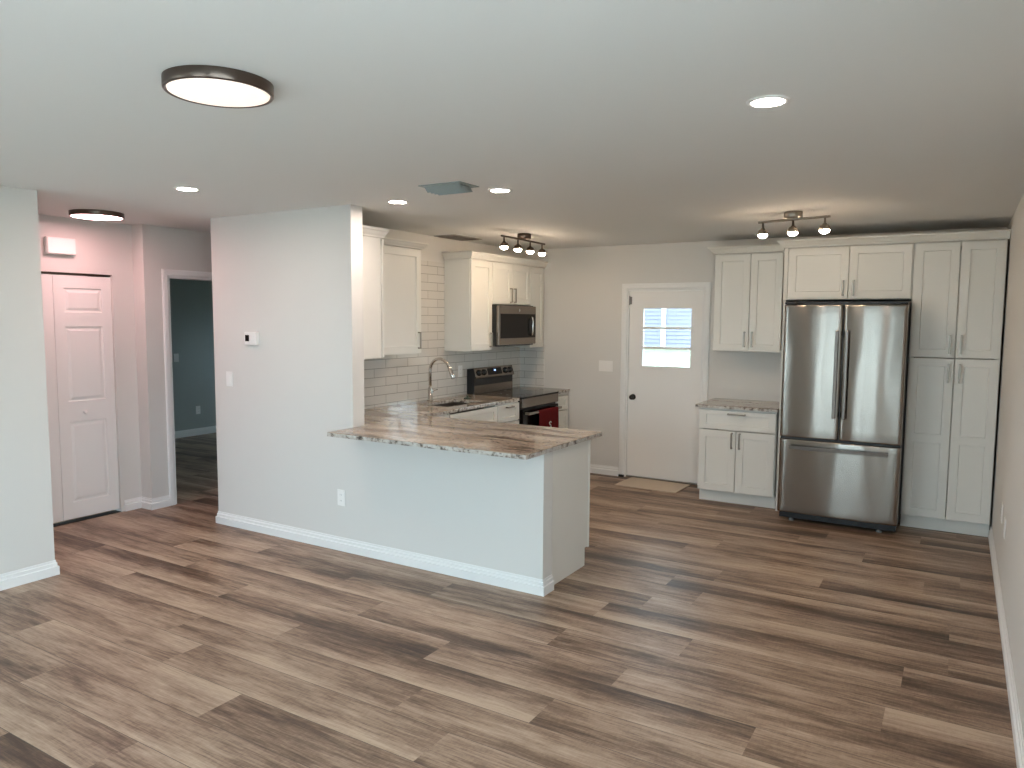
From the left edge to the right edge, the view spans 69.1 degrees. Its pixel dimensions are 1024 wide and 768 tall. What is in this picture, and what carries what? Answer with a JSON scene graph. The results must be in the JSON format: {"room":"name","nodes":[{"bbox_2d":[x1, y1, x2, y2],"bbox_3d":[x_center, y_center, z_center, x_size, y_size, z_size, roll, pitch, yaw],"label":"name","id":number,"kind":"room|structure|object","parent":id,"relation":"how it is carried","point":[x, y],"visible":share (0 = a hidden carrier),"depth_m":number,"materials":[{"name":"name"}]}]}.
{"room":"open-plan kitchen","nodes":[
{"label":"open-plan kitchen","id":0,"kind":"room"},
{"bbox_2d":[0,185,54,573],"bbox_3d":[-4.176,0.173,2.905,0.120,2.470,4.425,3,6,31],"label":"wall","id":1,"kind":"structure","parent":0,"point":[26,512],"depth_m":4.64,"materials":[{"name":"white paint"}]},
{"bbox_2d":[0,560,59,590],"bbox_3d":[-4.171,1.355,3.012,0.138,0.098,4.443,3,6,31],"label":"baseboard","id":2,"kind":"structure","parent":1,"relation":"attached to","point":[30,574],"depth_m":4.72,"materials":[{"name":"white wood"}]},
{"bbox_2d":[38,214,141,511],"bbox_3d":[-4.183,-0.074,5.722,0.750,2.470,2.262,3,6,31],"label":"wall","id":3,"kind":"structure","parent":0,"point":[102,248],"depth_m":6.34,"materials":[{"name":"white paint"}]},
{"bbox_2d":[44,236,75,255],"bbox_3d":[-3.566,-1.088,5.867,0.053,0.132,0.224,3,6,31],"label":"door chime","id":4,"kind":"object","parent":3,"relation":"attached to","point":[52,245],"visible":1,"depth_m":5.84,"materials":[{"name":"white plastic"}]},
{"bbox_2d":[41,272,118,522],"bbox_3d":[-3.638,0.115,5.957,0.072,2.005,0.945,3,6,31],"label":"door","id":5,"kind":"structure","parent":3,"relation":"in","point":[77,311],"depth_m":6.11,"materials":[{"name":"white painted wood"}]},
{"bbox_2d":[88,276,215,430],"bbox_3d":[-3.381,-0.313,8.520,4.265,2.470,6.700,3,6,31],"label":"wall","id":6,"kind":"structure","parent":0,"point":[191,301],"depth_m":10.53,"materials":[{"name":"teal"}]},
{"bbox_2d":[124,495,170,510],"bbox_3d":[-3.210,1.051,6.550,0.356,0.098,0.137,-1,5,-17],"label":"baseboard","id":7,"kind":"structure","parent":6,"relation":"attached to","point":[164,501],"depth_m":6.54,"materials":[{"name":"white wood"}]},
{"bbox_2d":[174,354,178,361],"bbox_3d":[-4.652,-0.363,10.303,0.010,0.117,0.072,3,6,31],"label":"wall switch","id":8,"kind":"object","parent":6,"relation":"attached to","point":[176,356],"visible":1,"depth_m":10.30,"materials":[{"name":"white plastic"}]},
{"bbox_2d":[175,426,215,437],"bbox_3d":[-5.105,0.766,9.652,0.018,0.098,6.500,3,6,31],"label":"baseboard","id":9,"kind":"structure","parent":6,"relation":"attached to","point":[212,429],"depth_m":10.61,"materials":[{"name":"white wood"}]},
{"bbox_2d":[196,406,200,413],"bbox_3d":[-4.493,0.372,10.643,0.009,0.117,0.072,3,6,31],"label":"wall outlet","id":10,"kind":"object","parent":6,"relation":"attached to","point":[197,407],"visible":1,"depth_m":10.64,"materials":[{"name":"white plastic"}]},
{"bbox_2d":[132,224,211,498],"bbox_3d":[-2.765,-0.194,7.198,0.150,2.470,1.738,3,6,31],"label":"wall","id":11,"kind":"structure","parent":0,"point":[154,248],"depth_m":6.49,"materials":[{"name":"white paint"}]},
{"bbox_2d":[161,269,211,505],"bbox_3d":[-2.894,0.008,6.990,0.170,2.103,0.891,3,6,31],"label":"door frame","id":12,"kind":"structure","parent":11,"relation":"attached to","point":[165,272],"depth_m":6.61,"materials":[{"name":"white wood"}]},
{"bbox_2d":[210,204,552,579],"bbox_3d":[-1.075,-0.015,5.287,3.037,2.470,0.118,3,6,31],"label":"wall","id":13,"kind":"structure","parent":0,"point":[293,278],"depth_m":5.38,"materials":[{"name":"white paint"}]},
{"bbox_2d":[226,371,232,385],"bbox_3d":[-2.253,-0.040,5.921,0.072,0.117,0.010,3,6,31],"label":"light switch","id":14,"kind":"object","parent":13,"relation":"attached to","point":[229,376],"visible":1,"depth_m":5.92,"materials":[{"name":"white plastic"}]},
{"bbox_2d":[244,332,258,344],"bbox_3d":[-2.010,-0.351,5.736,0.136,0.100,0.032,3,6,31],"label":"thermostat","id":15,"kind":"object","parent":13,"relation":"attached to","point":[251,338],"visible":1,"depth_m":5.71,"materials":[{"name":"white plastic"}]},
{"bbox_2d":[337,489,344,505],"bbox_3d":[-1.236,0.823,5.380,0.072,0.117,0.009,3,6,31],"label":"wall outlet","id":16,"kind":"object","parent":13,"relation":"attached to","point":[340,493],"visible":1,"depth_m":5.38,"materials":[{"name":"white plastic"}]},
{"bbox_2d":[363,236,384,358],"bbox_3d":[-1.303,-0.654,5.675,0.566,0.905,0.399,3,6,31],"label":"upper cabinet","id":17,"kind":"object","parent":13,"relation":"attached to","point":[373,247],"visible":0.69,"depth_m":5.58,"materials":[{"name":"white wood"}]},
{"bbox_2d":[362,225,389,237],"bbox_3d":[-1.138,-1.129,5.533,0.252,0.066,0.393,3,6,31],"label":"crown molding","id":18,"kind":"structure","parent":17,"relation":"on","point":[369,231],"depth_m":5.51,"materials":[{"name":"white wood"}]},
{"bbox_2d":[216,511,553,596],"bbox_3d":[-0.937,1.147,5.631,3.073,0.098,0.718,3,6,31],"label":"baseboard","id":19,"kind":"structure","parent":13,"relation":"attached to","point":[526,584],"depth_m":5.13,"materials":[{"name":"white wood"}]},
{"bbox_2d":[364,225,520,264],"bbox_3d":[-0.803,-0.183,7.231,0.120,2.470,3.506,3,6,31],"label":"wall","id":20,"kind":"structure","parent":0,"point":[432,252],"depth_m":7.20,"materials":[{"name":"white paint"}]},
{"bbox_2d":[384,245,421,354],"bbox_3d":[-1.103,-0.694,6.201,0.355,0.896,0.747,3,6,31],"label":"upper cabinet","id":21,"kind":"object","parent":20,"relation":"attached to","point":[402,266],"visible":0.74,"depth_m":6.24,"materials":[{"name":"white wood"}]},
{"bbox_2d":[380,237,428,249],"bbox_3d":[-1.056,-1.172,6.218,0.368,0.053,0.693,3,6,31],"label":"crown molding","id":22,"kind":"structure","parent":20,"relation":"attached to","point":[387,241],"depth_m":6.17,"materials":[{"name":"white wood"}]},
{"bbox_2d":[364,260,519,408],"bbox_3d":[-0.779,-0.453,7.120,0.008,1.428,3.377,3,6,31],"label":"tiled wall","id":23,"kind":"structure","parent":20,"relation":"attached to","point":[401,378],"depth_m":7.09,"materials":[{"name":"white tile"}]},
{"bbox_2d":[458,365,461,376],"bbox_3d":[-0.525,-0.130,7.559,0.009,0.117,0.072,3,6,31],"label":"wall outlet","id":24,"kind":"object","parent":23,"relation":"attached to","point":[460,366],"visible":1,"depth_m":7.55,"materials":[{"name":"white plastic"}]},
{"bbox_2d":[444,259,492,350],"bbox_3d":[-0.415,-0.775,7.347,0.347,0.885,0.375,3,6,31],"label":"upper cabinet","id":25,"kind":"object","parent":20,"relation":"attached to","point":[468,282],"visible":1,"depth_m":7.22,"materials":[{"name":"white wood"}]},
{"bbox_2d":[442,251,547,267],"bbox_3d":[-0.137,-1.287,7.752,0.356,0.066,1.509,3,6,31],"label":"crown molding","id":26,"kind":"structure","parent":20,"relation":"attached to","point":[460,254],"depth_m":7.36,"materials":[{"name":"white wood"}]},
{"bbox_2d":[491,261,529,305],"bbox_3d":[-0.119,-1.045,7.815,0.347,0.424,0.764,3,6,31],"label":"upper cabinet","id":27,"kind":"object","parent":20,"relation":"attached to","point":[510,282],"visible":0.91,"depth_m":7.71,"materials":[{"name":"white wood"}]},
{"bbox_2d":[492,305,535,346],"bbox_3d":[-0.086,-0.616,7.828,0.431,0.422,0.752,3,6,31],"label":"microwave","id":28,"kind":"object","parent":27,"relation":"attached to","point":[512,325],"visible":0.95,"depth_m":7.66,"materials":[{"name":"silver metal"}]},
{"bbox_2d":[505,266,543,347],"bbox_3d":[0.148,-0.855,8.309,0.315,0.885,0.325,3,6,31],"label":"upper cabinet","id":29,"kind":"object","parent":20,"relation":"attached to","point":[536,273],"visible":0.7,"depth_m":8.25,"materials":[{"name":"white wood"}]},
{"bbox_2d":[0,433,1016,767],"bbox_3d":[-2.205,1.266,5.307,9.900,0.100,11.740,3,6,31],"label":"floor","id":30,"kind":"structure","parent":0,"point":[691,631],"depth_m":3.81,"materials":[{"name":"wood"}]},
{"bbox_2d":[53,510,120,526],"bbox_3d":[-3.668,1.138,6.060,0.086,0.004,0.947,3,6,31],"label":"threshold","id":31,"kind":"object","parent":30,"relation":"on","point":[113,511],"visible":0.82,"depth_m":6.21,"materials":[{"name":"black rubber"}]},
{"bbox_2d":[436,414,448,417],"bbox_3d":[-1.079,0.714,6.071,0.672,0.882,1.088,3,6,31],"label":"base cabinet","id":32,"kind":"object","parent":30,"relation":"on","point":[443,415],"visible":0.05,"depth_m":6.29,"materials":[{"name":"white wood"}]},
{"bbox_2d":[447,405,496,421],"bbox_3d":[-0.597,0.648,6.861,0.679,0.882,0.764,3,6,31],"label":"base cabinet","id":33,"kind":"object","parent":30,"relation":"on","point":[489,413],"visible":0.12,"depth_m":6.76,"materials":[{"name":"white wood"}]},
{"bbox_2d":[496,401,518,423],"bbox_3d":[-0.295,0.606,7.360,0.679,0.882,0.402,3,6,31],"label":"base cabinet","id":34,"kind":"object","parent":30,"relation":"on","point":[506,412],"visible":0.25,"depth_m":7.17,"materials":[{"name":"white wood"}]},
{"bbox_2d":[467,365,561,425],"bbox_3d":[0.041,0.416,7.844,0.731,1.180,0.764,3,6,31],"label":"range","id":35,"kind":"object","parent":30,"relation":"on","point":[496,380],"visible":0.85,"depth_m":7.73,"materials":[{"name":"silver metal"}]},
{"bbox_2d":[475,389,558,398],"bbox_3d":[0.060,0.101,7.806,0.570,0.018,0.764,3,6,31],"label":"cooktop","id":36,"kind":"object","parent":35,"relation":"in","point":[518,393],"depth_m":7.75,"materials":[{"name":"grey"}]},
{"bbox_2d":[536,407,558,427],"bbox_3d":[0.377,0.435,7.699,0.048,0.368,0.420,3,6,31],"label":"kitchen towel","id":37,"kind":"object","parent":35,"relation":"hanging from","point":[549,417],"visible":0.62,"depth_m":7.67,"materials":[{"name":"red fabric"}]},
{"bbox_2d":[556,392,567,428],"bbox_3d":[0.284,0.523,8.349,0.647,0.882,0.308,3,6,31],"label":"base cabinet","id":38,"kind":"object","parent":30,"relation":"on","point":[562,397],"visible":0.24,"depth_m":8.18,"materials":[{"name":"white wood"}]},
{"bbox_2d":[512,386,569,393],"bbox_3d":[0.287,0.067,8.309,0.648,0.030,0.313,3,6,31],"label":"countertop","id":39,"kind":"structure","parent":38,"relation":"on","point":[517,387],"depth_m":8.27,"materials":[{"name":"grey stone"}]},
{"bbox_2d":[552,440,590,584],"bbox_3d":[-0.259,0.787,5.293,1.528,0.882,0.618,3,6,31],"label":"base cabinet","id":40,"kind":"object","parent":30,"relation":"on","point":[571,464],"visible":0.09,"depth_m":4.89,"materials":[{"name":"white wood"}]},
{"bbox_2d":[327,394,601,459],"bbox_3d":[-0.198,0.269,5.964,2.246,0.030,2.649,3,6,31],"label":"countertop","id":41,"kind":"structure","parent":40,"relation":"on","point":[416,423],"depth_m":5.09,"materials":[{"name":"brown stone"}]},
{"bbox_2d":[427,357,454,400],"bbox_3d":[-0.642,-0.047,7.002,0.314,0.412,0.144,3,6,31],"label":"faucet","id":42,"kind":"object","parent":41,"relation":"on","point":[430,391],"visible":1,"depth_m":7.01,"materials":[{"name":"silver metal"}]},
{"bbox_2d":[431,402,483,414],"bbox_3d":[-0.560,0.296,6.883,0.380,0.188,0.610,3,6,31],"label":"sink","id":43,"kind":"object","parent":41,"relation":"in","point":[450,404],"visible":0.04,"depth_m":7.08,"materials":[{"name":"grey metal"}]},
{"bbox_2d":[615,477,689,492],"bbox_3d":[1.438,1.033,7.611,0.650,0.010,0.430,4,6,33],"label":"doormat","id":44,"kind":"object","parent":30,"relation":"on","point":[648,484],"visible":1,"depth_m":7.57,"materials":[{"name":"beige fabric"}]},
{"bbox_2d":[626,475,696,484],"bbox_3d":[1.595,1.007,7.871,0.784,0.018,0.128,3,6,31],"label":"threshold","id":45,"kind":"object","parent":30,"relation":"on","point":[666,480],"visible":0.51,"depth_m":7.81,"materials":[{"name":"silver metal"}]},
{"bbox_2d":[698,407,778,508],"bbox_3d":[2.186,0.652,7.022,0.692,0.882,0.655,3,6,31],"label":"base cabinet","id":46,"kind":"object","parent":30,"relation":"on","point":[738,449],"visible":0.93,"depth_m":6.76,"materials":[{"name":"white wood"}]},
{"bbox_2d":[695,398,778,412],"bbox_3d":[2.187,0.195,6.991,0.740,0.030,0.640,3,6,31],"label":"countertop","id":47,"kind":"structure","parent":46,"relation":"on","point":[720,403],"depth_m":6.87,"materials":[{"name":"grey stone"}]},
{"bbox_2d":[777,301,911,532],"bbox_3d":[2.846,0.233,6.337,0.905,1.845,0.952,3,6,31],"label":"refrigerator","id":48,"kind":"object","parent":30,"relation":"on","point":[845,367],"visible":0.98,"depth_m":5.96,"materials":[{"name":"silver metal"}]},
{"bbox_2d":[775,243,914,510],"bbox_3d":[2.922,-0.016,6.515,0.984,2.311,0.665,3,6,31],"label":"tall cabinet","id":49,"kind":"object","parent":30,"relation":"on","point":[884,272],"visible":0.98,"depth_m":6.18,"materials":[{"name":"white wood"}]},
{"bbox_2d":[707,229,1010,254],"bbox_3d":[2.874,-1.202,6.431,2.368,0.068,0.690,3,6,31],"label":"crown molding","id":50,"kind":"structure","parent":49,"relation":"on","point":[1004,233],"depth_m":6.05,"materials":[{"name":"white wood"}]},
{"bbox_2d":[900,239,1007,536],"bbox_3d":[3.611,0.025,6.103,0.620,2.311,0.663,3,6,31],"label":"pantry cabinet","id":51,"kind":"object","parent":30,"relation":"on","point":[958,288],"visible":1,"depth_m":5.85,"materials":[{"name":"white wood"}]},
{"bbox_2d":[0,0,1023,249],"bbox_3d":[-2.133,-1.306,5.222,10.050,0.100,11.100,3,6,31],"label":"ceiling","id":52,"kind":"structure","parent":0,"point":[605,122],"depth_m":2.84,"materials":[{"name":"white paint"}]},
{"bbox_2d":[68,209,124,220],"bbox_3d":[-3.144,-1.279,5.631,0.370,0.039,0.370,3,6,31],"label":"ceiling light","id":53,"kind":"object","parent":52,"relation":"in","point":[89,214],"visible":1,"depth_m":5.53,"materials":[{"name":"brown metal"}]},
{"bbox_2d":[71,214,121,219],"bbox_3d":[-3.144,-1.270,5.632,0.345,0.021,0.345,3,6,31],"label":"diffuser","id":54,"kind":"object","parent":53,"relation":"attached to","point":[81,216],"depth_m":5.59,"materials":[{"name":"white plastic"}]},
{"bbox_2d":[174,186,199,190],"bbox_3d":[-1.988,-1.192,4.546,0.150,0.006,0.150,3,6,31],"label":"recessed light","id":55,"kind":"object","parent":52,"relation":"in","point":[181,188],"visible":1,"depth_m":4.53,"materials":[{"name":"white plastic"}]},
{"bbox_2d":[161,65,273,107],"bbox_3d":[-0.980,-0.989,2.487,0.350,0.039,0.350,3,6,31],"label":"ceiling light","id":56,"kind":"object","parent":52,"relation":"in","point":[207,85],"visible":1,"depth_m":2.42,"materials":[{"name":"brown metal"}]},
{"bbox_2d":[166,78,269,106],"bbox_3d":[-0.980,-0.980,2.488,0.325,0.021,0.325,3,6,31],"label":"diffuser","id":57,"kind":"object","parent":56,"relation":"attached to","point":[214,92],"depth_m":2.46,"materials":[{"name":"white plastic"}]},
{"bbox_2d":[386,200,408,203],"bbox_3d":[-0.769,-1.224,4.998,0.150,0.006,0.150,3,6,31],"label":"recessed light","id":58,"kind":"object","parent":52,"relation":"in","point":[388,201],"visible":1,"depth_m":4.98,"materials":[{"name":"white plastic"}]},
{"bbox_2d":[419,181,478,194],"bbox_3d":[-0.375,-1.154,4.401,0.300,0.035,0.200,3,6,31],"label":"ceiling vent","id":59,"kind":"object","parent":52,"relation":"in","point":[457,187],"visible":1,"depth_m":4.36,"materials":[{"name":"grey metal"}]},
{"bbox_2d":[435,234,481,240],"bbox_3d":[-0.518,-1.410,7.184,0.250,0.014,0.460,3,6,31],"label":"ceiling vent","id":60,"kind":"object","parent":52,"relation":"in","point":[454,236],"visible":1,"depth_m":7.13,"materials":[{"name":"grey"}]},
{"bbox_2d":[488,188,511,192],"bbox_3d":[-0.073,-1.178,4.525,0.150,0.006,0.150,3,6,31],"label":"recessed light","id":61,"kind":"object","parent":52,"relation":"in","point":[495,190],"visible":1,"depth_m":4.52,"materials":[{"name":"white plastic"}]},
{"bbox_2d":[500,233,545,255],"bbox_3d":[0.113,-1.297,6.864,0.128,0.174,0.840,3,6,29],"label":"track light","id":62,"kind":"object","parent":52,"relation":"attached to","point":[526,237],"visible":1,"depth_m":6.80,"materials":[{"name":"brown metal"}]},
{"bbox_2d":[746,95,789,107],"bbox_3d":[0.914,-1.007,2.654,0.150,0.006,0.150,3,6,31],"label":"recessed light","id":63,"kind":"object","parent":52,"relation":"in","point":[766,101],"visible":1,"depth_m":2.65,"materials":[{"name":"white plastic"}]},
{"bbox_2d":[758,211,830,237],"bbox_3d":[2.025,-1.153,5.357,0.530,0.172,0.128,5,7,44],"label":"track light","id":64,"kind":"object","parent":52,"relation":"attached to","point":[792,216],"visible":1,"depth_m":5.33,"materials":[{"name":"silver metal"}]},
{"bbox_2d":[521,227,1006,466],"bbox_3d":[2.110,-0.184,7.459,4.636,2.470,0.130,3,6,31],"label":"wall","id":65,"kind":"structure","parent":0,"point":[583,285],"depth_m":8.02,"materials":[{"name":"white paint"}]},
{"bbox_2d":[520,345,543,387],"bbox_3d":[0.229,-0.154,8.518,0.313,0.600,0.008,3,6,31],"label":"tiled wall","id":66,"kind":"structure","parent":65,"relation":"attached to","point":[531,359],"depth_m":8.51,"materials":[{"name":"white tile"}]},
{"bbox_2d":[590,464,618,475],"bbox_3d":[0.912,0.935,8.190,0.565,0.098,0.018,3,6,31],"label":"baseboard","id":67,"kind":"structure","parent":65,"relation":"attached to","point":[594,468],"depth_m":8.13,"materials":[{"name":"white wood"}]},
{"bbox_2d":[599,360,612,371],"bbox_3d":[1.014,-0.195,8.039,0.164,0.117,0.010,3,6,31],"label":"light switch","id":68,"kind":"object","parent":65,"relation":"attached to","point":[603,365],"visible":1,"depth_m":8.03,"materials":[{"name":"white plastic"}]},
{"bbox_2d":[626,291,702,482],"bbox_3d":[1.566,0.021,7.735,0.789,1.962,0.107,3,6,31],"label":"door","id":69,"kind":"structure","parent":65,"relation":"in","point":[663,422],"depth_m":7.75,"materials":[{"name":"paint"},{"name":"glass"},{"name":"metal"}]},
{"bbox_2d":[618,282,710,485],"bbox_3d":[1.598,-0.013,7.774,0.944,2.067,0.146,3,6,31],"label":"door frame","id":70,"kind":"structure","parent":65,"relation":"attached to","point":[687,285],"depth_m":7.82,"materials":[{"name":"white wood"}]},
{"bbox_2d":[713,252,784,352],"bbox_3d":[2.281,-0.765,7.022,0.672,0.912,0.355,3,6,31],"label":"upper cabinet","id":71,"kind":"object","parent":65,"relation":"attached to","point":[748,295],"visible":0.94,"depth_m":6.91,"materials":[{"name":"white wood"}]},
{"bbox_2d":[989,194,1023,738],"bbox_3d":[1.715,0.273,2.216,0.120,2.470,9.554,3,6,31],"label":"wall","id":72,"kind":"structure","parent":0,"point":[1008,469],"depth_m":4.29,"materials":[{"name":"white paint"}]},
{"bbox_2d":[1001,503,1002,522],"bbox_3d":[3.102,0.817,4.707,0.009,0.117,0.072,3,6,31],"label":"wall outlet","id":73,"kind":"object","parent":72,"relation":"attached to","point":[1002,503],"visible":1,"depth_m":4.68,"materials":[{"name":"white plastic"}]},
{"bbox_2d":[1003,517,1005,538],"bbox_3d":[2.916,0.853,4.401,0.009,0.117,0.072,3,6,31],"label":"wall outlet","id":74,"kind":"object","parent":72,"relation":"attached to","point":[1004,529],"visible":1,"depth_m":4.37,"materials":[{"name":"white plastic"}]},
{"bbox_2d":[988,525,1023,767],"bbox_3d":[1.503,1.471,2.114,0.018,0.098,8.750,3,6,31],"label":"baseboard","id":75,"kind":"structure","parent":72,"relation":"attached to","point":[1017,732],"depth_m":3.52,"materials":[{"name":"white wood"}]},
{"label":"outside","id":76,"kind":"structure","parent":0,"visible":0},
{"bbox_2d":[643,349,689,367],"bbox_3d":[-0.013,1.932,0.169,140.000,0.200,120.000,3,6,31],"label":"ground","id":77,"kind":"structure","parent":76,"point":[652,357],"depth_m":35.67,"materials":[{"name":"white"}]},
{"bbox_2d":[644,309,691,346],"bbox_3d":[9.707,-5.527,51.661,23.000,5.800,8.200,3,6,31],"label":"house","id":78,"kind":"structure","parent":77,"relation":"on","point":[653,317],"depth_m":47.52,"materials":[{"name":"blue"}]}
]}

